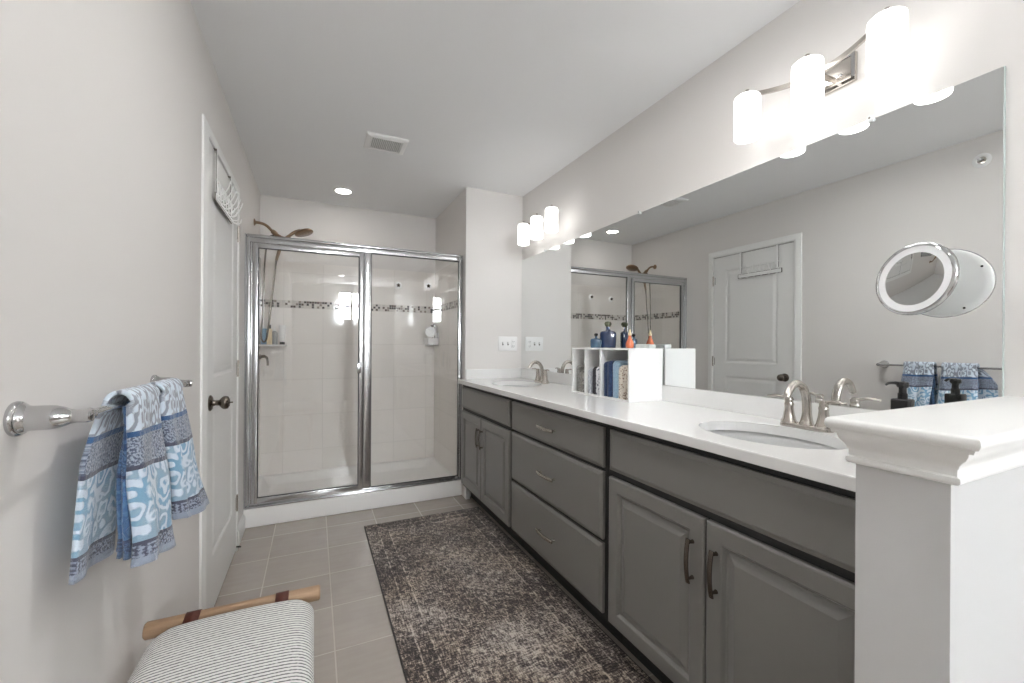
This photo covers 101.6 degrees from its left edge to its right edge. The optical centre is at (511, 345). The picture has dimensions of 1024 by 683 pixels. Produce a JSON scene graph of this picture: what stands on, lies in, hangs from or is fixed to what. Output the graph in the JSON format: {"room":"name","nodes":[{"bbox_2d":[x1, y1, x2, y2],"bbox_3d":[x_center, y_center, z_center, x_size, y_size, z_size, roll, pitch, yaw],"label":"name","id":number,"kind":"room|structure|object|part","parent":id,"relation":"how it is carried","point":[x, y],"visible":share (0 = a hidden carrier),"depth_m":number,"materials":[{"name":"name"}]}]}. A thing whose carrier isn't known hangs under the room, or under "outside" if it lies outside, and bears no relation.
{"room":"bathroom","nodes":[
{"label":"bathroom","id":0,"kind":"room"},
{"bbox_2d":[0,0,260,682],"bbox_3d":[-0.644,-0.024,0.268,0.128,2.440,7.274,0,0,-25],"label":"wall","id":1,"kind":"structure","parent":0,"point":[103,103],"depth_m":0.86,"materials":[{"name":"white paint"}]},
{"bbox_2d":[3,375,192,436],"bbox_3d":[-0.843,0.112,0.928,0.092,0.054,0.657,0,0,-25],"label":"towel bar","id":2,"kind":"object","parent":1,"relation":"attached to","point":[20,417],"visible":0.74,"depth_m":0.64,"materials":[{"name":"silver metal"}]},
{"bbox_3d":[-0.714,0.113,0.655,0.092,0.054,0.054,0,0,-25],"label":"post","id":3,"kind":"part","parent":2,"relation":"part of","materials":[{"name":"silver metal"}]},
{"bbox_2d":[68,384,175,584],"bbox_3d":[-0.763,0.272,0.838,0.104,0.372,0.254,0,0,-27],"label":"hand towel","id":4,"kind":"object","parent":2,"relation":"hanging from","point":[124,476],"visible":0.99,"depth_m":0.80,"materials":[{"name":"blue fabric"}]},
{"bbox_3d":[-0.812,0.112,0.939,0.012,0.012,0.590,0,0,-25],"label":"rail","id":5,"kind":"part","parent":2,"relation":"part of","materials":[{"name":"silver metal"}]},
{"bbox_3d":[-0.971,0.111,1.201,0.092,0.054,0.054,0,0,-25],"label":"post","id":6,"kind":"part","parent":2,"relation":"part of","materials":[{"name":"silver metal"}]},
{"bbox_2d":[148,378,208,519],"bbox_3d":[-0.849,0.261,1.042,0.132,0.351,0.199,0,0,-25],"label":"hand towel","id":7,"kind":"object","parent":2,"relation":"hanging from","point":[189,497],"visible":0.48,"depth_m":1.01,"materials":[{"name":"blue fabric"}]},
{"bbox_2d":[199,114,239,608],"bbox_3d":[-1.421,0.133,2.068,0.016,2.117,0.874,0,0,-25],"label":"trim","id":8,"kind":"structure","parent":1,"relation":"attached to","point":[207,134],"depth_m":1.69,"materials":[{"name":"white paint"}]},
{"bbox_2d":[206,141,240,608],"bbox_3d":[-1.388,0.162,2.086,0.093,2.053,0.766,0,0,-25],"label":"door","id":9,"kind":"structure","parent":1,"relation":"in","point":[223,236],"depth_m":2.01,"materials":[{"name":"white paint"}]},
{"bbox_3d":[-1.256,0.249,1.802,0.073,0.068,0.068,0,0,-25],"label":"knob","id":10,"kind":"part","parent":9,"relation":"part of","materials":[{"name":"silver metal"}]},
{"bbox_2d":[213,148,242,223],"bbox_3d":[-1.348,-0.742,2.000,0.072,0.243,0.400,0,0,-25],"label":"rack","id":11,"kind":"object","parent":9,"relation":"hanging from","point":[218,200],"visible":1,"depth_m":1.95,"materials":[{"name":"silver metal"}]},
{"bbox_3d":[-1.368,-0.646,1.991,0.004,0.037,0.400,0,0,-25],"label":"rail","id":12,"kind":"part","parent":11,"relation":"part of","materials":[{"name":"black metal"}]},
{"bbox_3d":[-1.364,-0.646,1.992,0.003,0.031,0.390,0,0,-25],"label":"rail","id":13,"kind":"part","parent":11,"relation":"part of","materials":[{"name":"white plastic"}]},
{"bbox_2d":[259,354,268,365],"bbox_3d":[-1.874,0.091,3.142,0.096,0.128,0.123,0,0,-25],"label":"shower valve","id":14,"kind":"object","parent":1,"relation":"attached to","point":[260,355],"visible":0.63,"depth_m":3.14,"materials":[{"name":"silver metal"}]},
{"bbox_2d":[254,218,312,342],"bbox_3d":[-1.740,-0.480,3.204,0.400,0.927,0.135,0,0,-25],"label":"shower","id":15,"kind":"object","parent":1,"relation":"attached to","point":[304,232],"visible":0.79,"depth_m":3.16,"materials":[{"name":"brown metal"}]},
{"bbox_3d":[-1.850,-0.883,3.151,0.141,0.089,0.021,0,0,-25],"label":"arm","id":16,"kind":"part","parent":15,"relation":"part of","materials":[{"name":"brown metal"}]},
{"bbox_2d":[238,514,244,545],"bbox_3d":[-1.674,1.140,2.590,0.014,0.100,0.249,0,0,-25],"label":"baseboard","id":17,"kind":"structure","parent":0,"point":[241,526],"depth_m":2.56,"materials":[{"name":"white paint"}]},
{"bbox_2d":[260,195,435,475],"bbox_3d":[-1.219,-0.027,3.946,1.981,2.440,0.128,0,0,-25],"label":"wall","id":18,"kind":"structure","parent":0,"point":[309,385],"depth_m":3.73,"materials":[{"name":"tile"}]},
{"bbox_2d":[259,344,286,345],"bbox_3d":[-1.954,0.003,3.426,0.192,0.014,0.187,0,0,-25],"label":"corner shelf","id":19,"kind":"object","parent":18,"relation":"attached to","point":[259,344],"visible":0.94,"depth_m":3.37,"materials":[{"name":"white plastic"}]},
{"bbox_2d":[261,325,266,343],"bbox_3d":[-2.021,-0.083,3.420,0.050,0.156,0.050,0,0,-25],"label":"shampoo bottle","id":20,"kind":"object","parent":19,"relation":"on","point":[264,330],"visible":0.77,"depth_m":3.40,"materials":[{"name":"blue plastic"}]},
{"bbox_2d":[267,325,271,344],"bbox_3d":[-1.974,-0.085,3.414,0.040,0.161,0.040,0,0,-25],"label":"soap bottle","id":21,"kind":"object","parent":19,"relation":"on","point":[269,340],"visible":0.75,"depth_m":3.40,"materials":[{"name":"beige plastic"}]},
{"bbox_2d":[272,326,277,344],"bbox_3d":[-1.969,-0.083,3.477,0.044,0.156,0.044,0,0,14],"label":"bottle","id":22,"kind":"object","parent":19,"relation":"on","point":[274,333],"visible":0.91,"depth_m":3.46,"materials":[{"name":"grey plastic"}]},
{"bbox_2d":[279,325,285,344],"bbox_3d":[-1.925,-0.087,3.515,0.042,0.165,0.040,0,0,16],"label":"tube","id":23,"kind":"object","parent":19,"relation":"on","point":[282,328],"visible":1,"depth_m":3.50,"materials":[{"name":"white plastic"}]},
{"bbox_2d":[214,495,661,682],"bbox_3d":[0.287,1.252,0.730,2.221,0.100,7.310,0,0,-25],"label":"floor","id":24,"kind":"structure","parent":0,"point":[354,641],"depth_m":2.13,"materials":[{"name":"grey tile"}]},
{"bbox_2d":[127,584,319,682],"bbox_3d":[-0.605,0.941,0.847,0.402,0.512,0.688,0,0,-25],"label":"bench","id":25,"kind":"object","parent":24,"relation":"on","point":[270,638],"visible":1,"depth_m":0.96,"materials":[{"name":"white fabric"}]},
{"bbox_3d":[-0.741,0.722,1.138,0.402,0.041,0.041,0,0,-25],"label":"rail","id":26,"kind":"part","parent":25,"relation":"part of","materials":[{"name":"brown wood"}]},
{"bbox_2d":[243,457,461,527],"bbox_3d":[-1.243,1.131,3.399,1.483,0.124,0.848,0,0,-25],"label":"shower tray","id":27,"kind":"object","parent":24,"relation":"on","point":[384,473],"visible":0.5,"depth_m":3.28,"materials":[{"name":"white plastic"}]},
{"bbox_2d":[243,233,461,509],"bbox_3d":[-1.070,0.173,3.036,1.476,1.793,0.054,0,0,-25],"label":"shower door frame","id":28,"kind":"structure","parent":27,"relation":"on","point":[253,242],"depth_m":2.95,"materials":[{"name":"silver metal"}]},
{"bbox_3d":[-1.386,0.187,2.886,0.688,1.710,0.028,0,0,-25],"label":"shower door","id":29,"kind":"part","parent":28,"relation":"part of","materials":[{"name":"clear glass"}]},
{"bbox_3d":[-1.064,-0.697,3.040,1.466,0.052,0.044,0,0,-25],"label":"header rail","id":30,"kind":"part","parent":28,"relation":"part of","materials":[{"name":"silver metal"}]},
{"bbox_3d":[-1.094,0.166,3.002,0.025,0.075,0.013,0,0,-25],"label":"door handle","id":31,"kind":"part","parent":28,"relation":"part of","materials":[{"name":"silver metal"}]},
{"bbox_3d":[-1.052,0.184,3.050,0.053,1.719,0.032,0,0,-25],"label":"post","id":32,"kind":"part","parent":28,"relation":"part of","materials":[{"name":"silver metal"}]},
{"bbox_2d":[395,282,401,288],"bbox_3d":[-0.844,-0.448,3.130,0.054,0.054,0.023,0,0,-25],"label":"hook","id":33,"kind":"object","parent":28,"relation":"attached to","point":[398,285],"visible":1,"depth_m":3.13,"materials":[{"name":"white plastic"}]},
{"bbox_2d":[425,283,431,289],"bbox_3d":[-0.638,-0.456,3.227,0.054,0.054,0.023,0,0,-25],"label":"hook","id":34,"kind":"object","parent":28,"relation":"attached to","point":[428,286],"visible":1,"depth_m":3.23,"materials":[{"name":"white plastic"}]},
{"bbox_2d":[461,385,522,546],"bbox_3d":[0.024,0.752,2.960,0.561,0.897,0.906,0,0,-25],"label":"base cabinet","id":35,"kind":"object","parent":24,"relation":"on","point":[486,465],"visible":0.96,"depth_m":2.75,"materials":[{"name":"grey wood"}]},
{"bbox_3d":[-0.290,0.788,3.063,0.019,0.564,0.414,0,0,-25],"label":"door","id":36,"kind":"part","parent":35,"relation":"part of","materials":[{"name":"grey paint"}]},
{"bbox_3d":[-0.208,0.643,2.833,0.031,0.133,0.014,0,0,-25],"label":"handle","id":37,"kind":"part","parent":35,"relation":"part of","materials":[{"name":"black metal"}]},
{"bbox_3d":[-0.190,0.403,2.856,0.019,0.155,0.872,0,0,-25],"label":"false drawer","id":38,"kind":"part","parent":35,"relation":"part of","materials":[{"name":"grey paint"}]},
{"bbox_3d":[-0.183,0.311,2.861,0.006,0.019,0.906,0,0,-25],"label":"rail","id":39,"kind":"part","parent":35,"relation":"part of","materials":[{"name":"black"}]},
{"bbox_3d":[-0.103,0.789,2.666,0.019,0.564,0.452,0,0,-25],"label":"door","id":40,"kind":"part","parent":35,"relation":"part of","materials":[{"name":"grey paint"}]},
{"bbox_2d":[364,507,654,682],"bbox_3d":[-0.083,1.195,1.805,0.800,0.008,2.440,0,0,-25],"label":"runner rug","id":41,"kind":"object","parent":24,"relation":"on","point":[464,603],"visible":1,"depth_m":1.86,"materials":[{"name":"grey fabric"}]},
{"bbox_2d":[511,398,621,642],"bbox_3d":[0.405,0.754,2.149,0.562,0.897,0.878,0,0,-25],"label":"base cabinet","id":42,"kind":"object","parent":24,"relation":"on","point":[560,460],"visible":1,"depth_m":1.90,"materials":[{"name":"grey wood"}]},
{"bbox_3d":[0.163,0.930,2.040,0.032,0.017,0.154,0,0,-25],"label":"handle","id":43,"kind":"part","parent":42,"relation":"part of","materials":[{"name":"silver metal"}]},
{"bbox_3d":[0.165,0.639,2.040,0.032,0.017,0.154,0,0,-25],"label":"handle","id":44,"kind":"part","parent":42,"relation":"part of","materials":[{"name":"silver metal"}]},
{"bbox_3d":[0.166,0.408,2.040,0.032,0.017,0.154,0,0,-25],"label":"handle","id":45,"kind":"part","parent":42,"relation":"part of","materials":[{"name":"silver metal"}]},
{"bbox_3d":[0.186,0.930,2.051,0.019,0.278,0.848,0,0,-25],"label":"drawer","id":46,"kind":"part","parent":42,"relation":"part of","materials":[{"name":"grey paint"}]},
{"bbox_3d":[0.188,0.640,2.051,0.019,0.271,0.848,0,0,-25],"label":"drawer","id":47,"kind":"part","parent":42,"relation":"part of","materials":[{"name":"grey paint"}]},
{"bbox_3d":[0.189,0.408,2.051,0.019,0.160,0.848,0,0,-25],"label":"drawer","id":48,"kind":"part","parent":42,"relation":"part of","materials":[{"name":"grey paint"}]},
{"bbox_3d":[0.199,0.314,2.051,0.006,0.019,0.878,0,0,-25],"label":"rail","id":49,"kind":"part","parent":42,"relation":"part of","materials":[{"name":"black wood"}]},
{"bbox_2d":[608,425,855,682],"bbox_3d":[0.792,0.756,1.328,0.561,0.897,0.929,0,0,-25],"label":"base cabinet","id":50,"kind":"object","parent":24,"relation":"on","point":[722,569],"visible":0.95,"depth_m":1.17,"materials":[{"name":"grey wood"}]},
{"bbox_3d":[0.479,0.793,1.430,0.019,0.564,0.441,0,0,-25],"label":"door","id":51,"kind":"part","parent":50,"relation":"part of","materials":[{"name":"grey paint"}]},
{"bbox_2d":[458,368,878,491],"bbox_3d":[0.417,0.250,2.140,0.554,0.107,2.722,0,0,-25],"label":"countertop","id":52,"kind":"structure","parent":50,"relation":"on","point":[684,416],"depth_m":1.54,"materials":[{"name":"white stone"}]},
{"bbox_2d":[528,360,549,383],"bbox_3d":[0.181,0.190,2.973,0.140,0.161,0.242,0,0,-25],"label":"faucet","id":53,"kind":"object","parent":52,"relation":"on","point":[541,377],"visible":1,"depth_m":2.97,"materials":[{"name":"silver metal"}]},
{"bbox_3d":[0.180,0.187,2.972,0.138,0.155,0.046,0,0,-25],"label":"spout","id":54,"kind":"part","parent":53,"relation":"part of","materials":[{"name":"silver metal"}]},
{"bbox_3d":[0.195,0.216,3.039,0.049,0.092,0.049,0,0,-25],"label":"handle","id":55,"kind":"part","parent":53,"relation":"part of","materials":[{"name":"silver metal"}]},
{"bbox_3d":[0.218,0.264,2.990,0.058,0.013,0.160,0,0,-25],"label":"deck plate","id":56,"kind":"part","parent":53,"relation":"part of","materials":[{"name":"silver metal"}]},
{"bbox_3d":[0.241,0.216,2.941,0.049,0.092,0.049,0,0,-25],"label":"handle","id":57,"kind":"part","parent":53,"relation":"part of","materials":[{"name":"silver metal"}]},
{"bbox_2d":[572,348,662,402],"bbox_3d":[0.548,0.144,2.234,0.209,0.256,0.485,0,0,-25],"label":"organizer","id":58,"kind":"object","parent":52,"relation":"on","point":[645,365],"visible":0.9,"depth_m":2.04,"materials":[{"name":"white laminate"}]},
{"bbox_3d":[0.447,0.143,2.449,0.209,0.240,0.010,0,0,-25],"label":"panel","id":59,"kind":"part","parent":58,"relation":"part of","materials":[{"name":"white laminate"}]},
{"bbox_2d":[576,365,583,390],"bbox_3d":[0.460,0.188,2.422,0.185,0.150,0.035,0,0,-25],"label":"washcloth","id":60,"kind":"object","parent":58,"relation":"in","point":[580,368],"visible":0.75,"depth_m":2.37,"materials":[{"name":"grey fabric"}]},
{"bbox_2d":[580,371,582,391],"bbox_3d":[0.473,0.203,2.389,0.189,0.120,0.032,0,0,-25],"label":"washcloth","id":61,"kind":"object","parent":58,"relation":"in","point":[581,372],"visible":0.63,"depth_m":2.34,"materials":[{"name":"grey fabric"}]},
{"bbox_2d":[582,369,583,391],"bbox_3d":[0.487,0.194,2.360,0.189,0.138,0.032,0,0,-25],"label":"washcloth","id":62,"kind":"object","parent":58,"relation":"in","point":[583,369],"visible":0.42,"depth_m":2.32,"materials":[{"name":"grey fabric"}]},
{"bbox_2d":[588,368,592,393],"bbox_3d":[0.507,0.196,2.317,0.189,0.135,0.037,0,0,-25],"label":"washcloth","id":63,"kind":"object","parent":58,"relation":"in","point":[590,372],"visible":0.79,"depth_m":2.27,"materials":[{"name":"grey fabric"}]},
{"bbox_2d":[592,367,596,393],"bbox_3d":[0.525,0.190,2.284,0.185,0.146,0.033,0,0,-25],"label":"washcloth","id":64,"kind":"object","parent":58,"relation":"in","point":[594,368],"visible":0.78,"depth_m":2.24,"materials":[{"name":"grey fabric"}]},
{"bbox_2d":[590,333,601,347],"bbox_3d":[0.476,-0.026,2.340,0.056,0.082,0.051,0,0,-25],"label":"decorative bottle","id":65,"kind":"object","parent":58,"relation":"on","point":[595,342],"visible":1,"depth_m":2.32,"materials":[{"name":"blue glass"}]},
{"bbox_2d":[596,367,598,394],"bbox_3d":[0.541,0.189,2.245,0.189,0.148,0.048,0,0,-25],"label":"washcloth","id":66,"kind":"object","parent":58,"relation":"in","point":[597,369],"visible":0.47,"depth_m":2.20,"materials":[{"name":"grey fabric"}]},
{"bbox_2d":[600,321,615,347],"bbox_3d":[0.548,-0.059,2.363,0.092,0.150,0.046,0,0,13],"label":"decorative bottle","id":67,"kind":"object","parent":58,"relation":"on","point":[608,337],"visible":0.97,"depth_m":2.34,"materials":[{"name":"blue glass"}]},
{"bbox_2d":[604,360,623,396],"bbox_3d":[0.572,0.171,2.179,0.189,0.185,0.070,0,0,-25],"label":"washcloth","id":68,"kind":"object","parent":58,"relation":"in","point":[608,365],"visible":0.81,"depth_m":2.12,"materials":[{"name":"blue fabric"}]},
{"bbox_3d":[0.548,0.268,2.234,0.209,0.008,0.485,0,0,-25],"label":"panel","id":69,"kind":"part","parent":58,"relation":"part of","materials":[{"name":"white laminate"}]},
{"bbox_3d":[0.549,0.020,2.234,0.209,0.008,0.485,0,0,-25],"label":"panel","id":70,"kind":"part","parent":58,"relation":"part of","materials":[{"name":"white laminate"}]},
{"bbox_2d":[613,360,627,397],"bbox_3d":[0.600,0.171,2.126,0.185,0.185,0.046,0,0,-25],"label":"washcloth","id":71,"kind":"object","parent":58,"relation":"in","point":[617,364],"visible":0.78,"depth_m":2.08,"materials":[{"name":"blue fabric"}]},
{"bbox_2d":[619,365,627,398],"bbox_3d":[0.616,0.181,2.086,0.189,0.165,0.033,0,0,-25],"label":"washcloth","id":72,"kind":"object","parent":58,"relation":"in","point":[623,366],"visible":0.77,"depth_m":2.04,"materials":[{"name":"white fabric"}]},
{"bbox_2d":[623,366,627,399],"bbox_3d":[0.631,0.180,2.053,0.189,0.168,0.035,0,0,-25],"label":"washcloth","id":73,"kind":"object","parent":58,"relation":"in","point":[625,369],"visible":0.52,"depth_m":2.02,"materials":[{"name":"brown fabric"}]},
{"bbox_2d":[626,330,633,347],"bbox_3d":[0.621,-0.033,2.184,0.042,0.098,0.042,0,0,-25],"label":"bottle","id":74,"kind":"object","parent":58,"relation":"on","point":[629,344],"visible":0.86,"depth_m":2.17,"materials":[{"name":"orange glass"}]},
{"bbox_3d":[0.650,0.145,2.019,0.209,0.240,0.010,0,0,-25],"label":"panel","id":75,"kind":"part","parent":58,"relation":"part of","materials":[{"name":"white laminate"}]},
{"bbox_2d":[636,344,655,347],"bbox_3d":[0.677,0.006,2.105,0.045,0.022,0.095,0,0,-25],"label":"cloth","id":76,"kind":"object","parent":58,"relation":"on","point":[637,345],"visible":0.99,"depth_m":2.07,"materials":[{"name":"white fabric"}]},
{"bbox_2d":[708,430,839,449],"bbox_3d":[0.794,0.371,1.298,0.342,0.128,0.452,0,0,-25],"label":"sink","id":77,"kind":"object","parent":52,"relation":"in","point":[764,438],"visible":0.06,"depth_m":1.44,"materials":[{"name":"white ceramic"}]},
{"bbox_2d":[767,380,846,432],"bbox_3d":[0.938,0.194,1.365,0.140,0.161,0.242,0,0,-25],"label":"faucet","id":78,"kind":"object","parent":52,"relation":"on","point":[788,419],"visible":0.97,"depth_m":1.37,"materials":[{"name":"silver metal"}]},
{"bbox_3d":[0.935,0.180,1.455,0.018,0.017,0.077,0,0,-37],"label":"lever","id":79,"kind":"part","parent":78,"relation":"part of","materials":[{"name":"silver metal"}]},
{"bbox_3d":[0.952,0.221,1.431,0.049,0.092,0.049,0,0,-25],"label":"handle","id":80,"kind":"part","parent":78,"relation":"part of","materials":[{"name":"silver metal"}]},
{"bbox_3d":[0.937,0.191,1.364,0.138,0.155,0.046,0,0,-25],"label":"spout","id":81,"kind":"part","parent":78,"relation":"part of","materials":[{"name":"silver metal"}]},
{"bbox_3d":[0.975,0.268,1.382,0.058,0.013,0.160,0,0,-25],"label":"deck plate","id":82,"kind":"part","parent":78,"relation":"part of","materials":[{"name":"silver metal"}]},
{"bbox_3d":[0.998,0.221,1.333,0.049,0.092,0.049,0,0,-25],"label":"handle","id":83,"kind":"part","parent":78,"relation":"part of","materials":[{"name":"silver metal"}]},
{"bbox_3d":[1.006,0.180,1.305,0.018,0.017,0.077,0,0,-13],"label":"lever","id":84,"kind":"part","parent":78,"relation":"part of","materials":[{"name":"silver metal"}]},
{"bbox_2d":[885,381,914,408],"bbox_3d":[1.029,0.185,1.108,0.044,0.179,0.050,0,0,-25],"label":"soap dispenser","id":85,"kind":"object","parent":52,"relation":"on","point":[902,401],"visible":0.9,"depth_m":1.10,"materials":[{"name":"black plastic"}]},
{"bbox_2d":[891,398,914,408],"bbox_3d":[1.034,0.208,1.104,0.038,0.133,0.038,0,0,-25],"label":"bottle","id":86,"kind":"object","parent":85,"relation":"attached to","point":[896,403],"depth_m":1.09,"materials":[{"name":"black plastic"}]},
{"bbox_3d":[0.534,0.647,1.256,0.031,0.133,0.014,0,0,-25],"label":"handle","id":87,"kind":"part","parent":50,"relation":"part of","materials":[{"name":"silver metal"}]},
{"bbox_3d":[0.569,0.647,1.181,0.031,0.133,0.014,0,0,-25],"label":"handle","id":88,"kind":"part","parent":50,"relation":"part of","materials":[{"name":"silver metal"}]},
{"bbox_3d":[0.585,0.316,1.230,0.006,0.019,0.929,0,0,-25],"label":"rail","id":89,"kind":"part","parent":50,"relation":"part of","materials":[{"name":"black wood"}]},
{"bbox_3d":[0.575,0.408,1.232,0.019,0.155,0.878,0,0,-25],"label":"false drawer","id":90,"kind":"part","parent":50,"relation":"part of","materials":[{"name":"grey paint"}]},
{"bbox_3d":[0.667,0.794,1.030,0.019,0.564,0.431,0,0,-25],"label":"door","id":91,"kind":"part","parent":50,"relation":"part of","materials":[{"name":"grey paint"}]},
{"bbox_2d":[435,187,522,496],"bbox_3d":[-0.329,-0.022,3.799,0.496,2.440,0.914,0,0,-25],"label":"wall pier","id":92,"kind":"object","parent":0,"point":[480,226],"visible":0.57,"depth_m":3.38,"materials":[{"name":"white paint"}]},
{"bbox_2d":[434,262,457,475],"bbox_3d":[-0.582,0.217,3.741,0.008,1.840,0.804,0,0,-25],"label":"wall","id":93,"kind":"structure","parent":92,"relation":"attached to","point":[446,279],"depth_m":3.72,"materials":[{"name":"tile"}]},
{"bbox_2d":[424,333,438,345],"bbox_3d":[-0.762,-0.055,3.993,0.103,0.122,0.156,0,0,-25],"label":"shower caddy","id":94,"kind":"object","parent":93,"relation":"attached to","point":[427,341],"visible":0.99,"depth_m":3.93,"materials":[{"name":"white plastic"}]},
{"bbox_2d":[425,327,435,337],"bbox_3d":[-0.761,-0.123,3.934,0.105,0.105,0.023,0,0,-17],"label":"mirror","id":95,"kind":"object","parent":94,"relation":"in","point":[430,332],"visible":1,"depth_m":3.93,"materials":[{"name":"white plastic"}]},
{"bbox_2d":[498,336,516,350],"bbox_3d":[-0.024,-0.012,3.427,0.170,0.117,0.016,0,0,-25],"label":"switch plate","id":96,"kind":"object","parent":92,"relation":"attached to","point":[505,343],"visible":1,"depth_m":3.43,"materials":[{"name":"white plastic"}]},
{"bbox_2d":[511,339,514,347],"bbox_3d":[0.019,-0.011,3.449,0.034,0.070,0.003,0,0,-25],"label":"switch","id":97,"kind":"object","parent":96,"relation":"attached to","point":[512,340],"depth_m":3.45,"materials":[{"name":"white plastic"}]},
{"bbox_2d":[190,0,799,217],"bbox_3d":[0.310,-1.288,0.714,2.221,0.100,7.274,0,0,-25],"label":"ceiling","id":98,"kind":"structure","parent":0,"point":[501,96],"depth_m":1.96,"materials":[{"name":"white paint"}]},
{"bbox_2d":[333,187,353,194],"bbox_3d":[-1.355,-1.243,3.374,0.156,0.008,0.156,0,0,-25],"label":"recessed light","id":99,"kind":"object","parent":98,"relation":"in","point":[341,190],"visible":1,"depth_m":3.36,"materials":[{"name":"white glass"}]},
{"bbox_2d":[363,131,408,154],"bbox_3d":[-0.772,-1.235,2.573,0.242,0.018,0.210,0,0,-25],"label":"ceiling vent","id":100,"kind":"object","parent":98,"relation":"in","point":[378,141],"visible":1,"depth_m":2.55,"materials":[{"name":"white plastic"}]},
{"bbox_2d":[522,0,1023,431],"bbox_3d":[1.253,-0.013,1.161,0.120,2.440,7.274,0,0,-25],"label":"wall","id":101,"kind":"structure","parent":0,"point":[683,143],"depth_m":1.53,"materials":[{"name":"white paint"}]},
{"bbox_2d":[518,205,558,245],"bbox_3d":[0.226,-0.852,2.996,0.182,0.186,0.499,0,0,-25],"label":"vanity light","id":102,"kind":"object","parent":101,"relation":"attached to","point":[551,219],"visible":1,"depth_m":2.94,"materials":[{"name":"white glass"}]},
{"bbox_3d":[0.095,-0.837,3.162,0.087,0.154,0.087,0,0,-25],"label":"lamp shade","id":103,"kind":"part","parent":102,"relation":"part of","materials":[{"name":"white glass"}]},
{"bbox_3d":[0.182,-0.836,2.976,0.087,0.154,0.087,0,0,-25],"label":"lamp shade","id":104,"kind":"part","parent":102,"relation":"part of","materials":[{"name":"white glass"}]},
{"bbox_3d":[0.270,-0.836,2.790,0.087,0.154,0.087,0,0,-25],"label":"lamp shade","id":105,"kind":"part","parent":102,"relation":"part of","materials":[{"name":"white glass"}]},
{"bbox_2d":[521,368,878,423],"bbox_3d":[0.662,0.235,2.256,0.013,0.075,2.722,0,0,-25],"label":"backsplash","id":106,"kind":"structure","parent":101,"relation":"attached to","point":[768,407],"depth_m":1.72,"materials":[{"name":"white stone"}]},
{"bbox_2d":[521,66,1005,409],"bbox_3d":[0.608,-0.260,2.241,0.128,0.911,2.696,0,0,-25],"label":"wall mirror","id":107,"kind":"object","parent":101,"relation":"attached to","point":[758,280],"depth_m":1.41,"materials":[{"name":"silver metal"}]},
{"bbox_3d":[1.092,-0.179,1.135,0.015,0.143,0.144,0,0,-9],"label":"magnifying glass","id":108,"kind":"part","parent":107,"relation":"part of","materials":[{"name":"silver metal"}]},
{"bbox_3d":[1.119,-0.179,1.146,0.122,0.197,0.192,0,0,-25],"label":"makeup mirror","id":109,"kind":"part","parent":107,"relation":"part of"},
{"bbox_2d":[734,6,908,143],"bbox_3d":[0.995,-0.847,1.362,0.182,0.186,0.499,0,0,-25],"label":"vanity light","id":110,"kind":"object","parent":101,"relation":"attached to","point":[886,37],"visible":1,"depth_m":1.30,"materials":[{"name":"white glass"}]},
{"bbox_3d":[0.864,-0.832,1.528,0.087,0.154,0.087,0,0,-25],"label":"lamp shade","id":111,"kind":"part","parent":110,"relation":"part of","materials":[{"name":"white glass"}]},
{"bbox_3d":[0.952,-0.832,1.342,0.087,0.154,0.087,0,0,-25],"label":"lamp shade","id":112,"kind":"part","parent":110,"relation":"part of","materials":[{"name":"white glass"}]},
{"bbox_3d":[0.975,-0.901,1.353,0.059,0.042,0.412,0,0,-25],"label":"arm","id":113,"kind":"part","parent":110,"relation":"part of","materials":[{"name":"silver metal"}]},
{"bbox_3d":[1.032,-0.888,1.380,0.074,0.016,0.016,0,0,-25],"label":"stem","id":114,"kind":"part","parent":110,"relation":"part of","materials":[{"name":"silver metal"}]},
{"bbox_3d":[1.065,-0.893,1.395,0.004,0.090,0.142,0,0,-25],"label":"recessed panel","id":115,"kind":"part","parent":110,"relation":"part of","materials":[{"name":"silver metal"}]},
{"bbox_3d":[1.071,-0.893,1.398,0.014,0.094,0.146,0,0,-25],"label":"plate","id":116,"kind":"part","parent":110,"relation":"part of","materials":[{"name":"silver metal"}]},
{"bbox_3d":[1.039,-0.831,1.155,0.087,0.154,0.087,0,0,-25],"label":"lamp shade","id":117,"kind":"part","parent":110,"relation":"part of","materials":[{"name":"white glass"}]},
{"bbox_2d":[855,464,1023,682],"bbox_3d":[0.942,0.668,0.817,0.729,1.075,0.118,0,0,-25],"label":"wall","id":118,"kind":"structure","parent":0,"point":[939,567],"depth_m":0.66,"materials":[{"name":"grey paint"}]},
{"bbox_2d":[824,396,1023,485],"bbox_3d":[0.929,0.164,0.800,0.772,0.077,0.188,0,0,-25],"label":"trim","id":119,"kind":"structure","parent":118,"relation":"attached to","point":[961,442],"depth_m":0.65,"materials":[{"name":"white paint"}]}
]}

